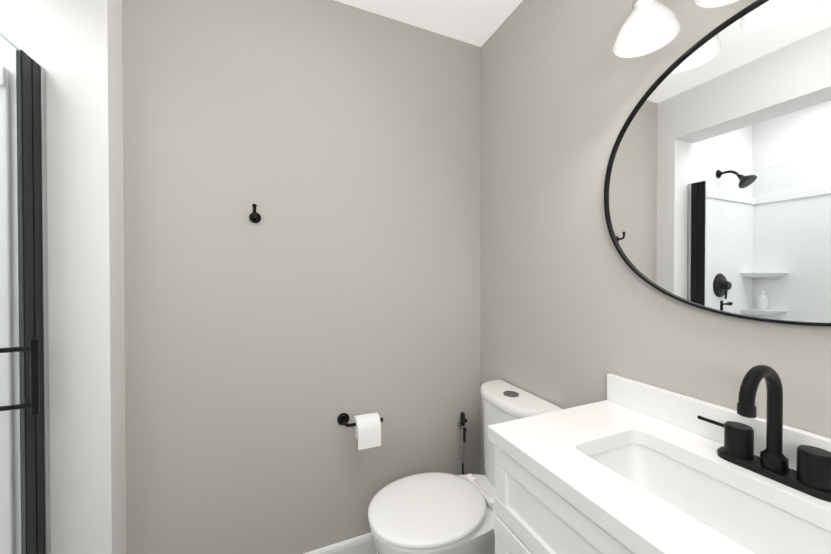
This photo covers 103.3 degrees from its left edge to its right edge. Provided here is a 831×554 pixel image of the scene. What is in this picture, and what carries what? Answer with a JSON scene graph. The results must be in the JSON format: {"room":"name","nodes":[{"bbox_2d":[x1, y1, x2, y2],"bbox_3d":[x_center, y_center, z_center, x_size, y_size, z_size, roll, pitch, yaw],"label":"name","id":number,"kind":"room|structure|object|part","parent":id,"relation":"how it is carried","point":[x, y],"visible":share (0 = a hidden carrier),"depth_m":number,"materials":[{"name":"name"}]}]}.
{"room":"bathroom","nodes":[
{"label":"bathroom","id":0,"kind":"room"},
{"bbox_2d":[0,0,125,553],"bbox_3d":[-1.469,0.053,0.869,1.070,2.440,0.108,0,1,-23],"label":"wall","id":1,"kind":"structure","parent":0,"point":[73,48],"depth_m":1.00,"materials":[{"name":"white paint"}]},
{"bbox_2d":[122,0,480,553],"bbox_3d":[-0.798,0.049,1.266,2.616,2.440,0.100,0,1,-23],"label":"wall","id":2,"kind":"structure","parent":0,"point":[337,143],"depth_m":1.33,"materials":[{"name":"paint"}]},
{"bbox_2d":[249,204,260,222],"bbox_3d":[-0.613,-0.243,1.254,0.042,0.066,0.059,0,1,-23],"label":"robe hook","id":3,"kind":"object","parent":2,"relation":"attached to","point":[254,216],"visible":1,"depth_m":1.27,"materials":[{"name":"black metal"}]},
{"bbox_2d":[303,532,377,553],"bbox_3d":[-0.329,1.206,1.412,1.442,0.124,0.014,0,1,-23],"label":"baseboard","id":4,"kind":"structure","parent":2,"relation":"attached to","point":[363,544],"depth_m":1.43,"materials":[{"name":"white paint"}]},
{"bbox_2d":[337,412,382,449],"bbox_3d":[-0.229,0.639,1.391,0.182,0.119,0.120,0,1,-23],"label":"paper holder","id":5,"kind":"object","parent":2,"relation":"attached to","point":[367,430],"visible":1,"depth_m":1.35,"materials":[{"name":"black"}]},
{"bbox_3d":[-0.236,0.613,1.409,0.182,0.052,0.081,0,1,-23],"label":"arm","id":6,"kind":"part","parent":5,"relation":"part of"},
{"bbox_2d":[457,412,467,474],"bbox_3d":[0.235,0.876,1.620,0.036,0.416,0.065,0,1,-23],"label":"bidet sprayer","id":7,"kind":"object","parent":2,"relation":"attached to","point":[461,428],"visible":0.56,"depth_m":1.62,"materials":[{"name":"black metal"}]},
{"bbox_2d":[335,0,522,46],"bbox_3d":[-0.310,-1.191,0.104,2.616,0.060,2.600,0,1,-23],"label":"ceiling","id":8,"kind":"structure","parent":0,"point":[477,22],"depth_m":1.46,"materials":[{"name":"white paint"}]},
{"bbox_2d":[480,0,830,474],"bbox_3d":[0.867,0.055,0.560,0.100,2.440,2.500,0,1,-23],"label":"wall","id":9,"kind":"structure","parent":0,"point":[575,309],"depth_m":1.14,"materials":[{"name":"paint"}]},
{"bbox_2d":[613,0,739,57],"bbox_3d":[0.669,-0.738,0.670,0.170,0.275,0.510,0,1,-23],"label":"sconce","id":10,"kind":"object","parent":9,"relation":"attached to","point":[649,26],"visible":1,"depth_m":0.83,"materials":[{"name":"white glass"}]},
{"bbox_2d":[604,0,830,325],"bbox_3d":[0.753,-0.249,0.672,0.016,0.687,0.791,0,1,-23],"label":"mirror","id":11,"kind":"object","parent":9,"relation":"attached to","point":[717,191],"visible":1,"depth_m":0.74,"materials":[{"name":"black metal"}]},
{"bbox_2d":[607,374,830,469],"bbox_3d":[0.751,0.344,0.676,0.020,0.080,0.758,0,1,-23],"label":"backsplash","id":12,"kind":"structure","parent":9,"relation":"attached to","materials":[{"name":"stone"}]},
{"bbox_3d":[-0.311,1.309,0.126,2.616,0.060,2.600,0,1,-23],"label":"floor","id":13,"kind":"structure","parent":0,"visible":0},
{"bbox_2d":[0,33,50,553],"bbox_3d":[-1.129,0.269,0.129,0.912,2.020,1.520,0,1,-23],"label":"shower","id":14,"kind":"object","parent":13,"relation":"on","point":[32,277],"visible":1,"depth_m":0.92,"materials":[{"name":"black metal"}]},
{"bbox_3d":[-0.786,0.276,0.245,0.008,1.750,1.387,0,1,-23],"label":"glass","id":15,"kind":"part","parent":14,"relation":"part of","materials":[{"name":"white"}]},
{"bbox_3d":[-0.970,0.242,0.781,0.110,0.182,0.022,0,1,-23],"label":"door handle","id":16,"kind":"part","parent":14,"relation":"part of","materials":[{"name":"black metal"}]},
{"bbox_3d":[-0.796,0.288,0.269,0.044,1.780,1.519,0,1,-23],"label":"door frame","id":17,"kind":"part","parent":14,"relation":"part of","materials":[{"name":"black metal"}]},
{"bbox_2d":[368,379,562,553],"bbox_3d":[0.154,0.871,1.242,0.673,0.796,0.384,0,1,-23],"label":"toilet","id":18,"kind":"object","parent":13,"relation":"on","point":[434,513],"visible":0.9,"depth_m":1.18,"materials":[{"name":"white ceramic"}]},
{"bbox_3d":[0.044,0.846,1.196,0.429,0.016,0.350,0,1,-23],"label":"seat","id":19,"kind":"part","parent":18,"relation":"part of","materials":[{"name":"white plastic"}]},
{"bbox_3d":[0.045,0.825,1.196,0.436,0.020,0.356,0,1,-23],"label":"lid","id":20,"kind":"part","parent":18,"relation":"part of","materials":[{"name":"white plastic"}]},
{"bbox_3d":[0.127,1.062,1.233,0.594,0.415,0.340,0,1,-23],"label":"bowl","id":21,"kind":"part","parent":18,"relation":"part of","materials":[{"name":"white ceramic"}]},
{"bbox_3d":[0.391,0.685,1.341,0.159,0.336,0.372,0,1,-23],"label":"tank","id":22,"kind":"part","parent":18,"relation":"part of","materials":[{"name":"white ceramic"}]},
{"bbox_3d":[0.387,0.497,1.338,0.166,0.038,0.384,0,1,-23],"label":"tank lid","id":23,"kind":"part","parent":18,"relation":"part of","materials":[{"name":"white ceramic"}]},
{"bbox_2d":[487,365,830,553],"bbox_3d":[0.536,0.721,0.588,0.487,1.109,0.758,0,1,-23],"label":"bathroom vanity","id":24,"kind":"object","parent":13,"relation":"on","point":[628,466],"visible":1,"depth_m":0.67,"materials":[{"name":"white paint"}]},
{"bbox_2d":[588,443,830,553],"bbox_3d":[0.546,0.491,0.578,0.232,0.142,0.472,0,1,-23],"label":"basin","id":25,"kind":"object","parent":24,"relation":"in","point":[757,522],"depth_m":0.67,"materials":[{"name":"white ceramic"}]},
{"bbox_2d":[697,365,830,501],"bbox_3d":[0.658,0.275,0.623,0.145,0.219,0.251,0,1,-23],"label":"faucet","id":26,"kind":"object","parent":24,"relation":"on","point":[810,481],"depth_m":0.63,"materials":[{"name":"black metal"}]}
]}

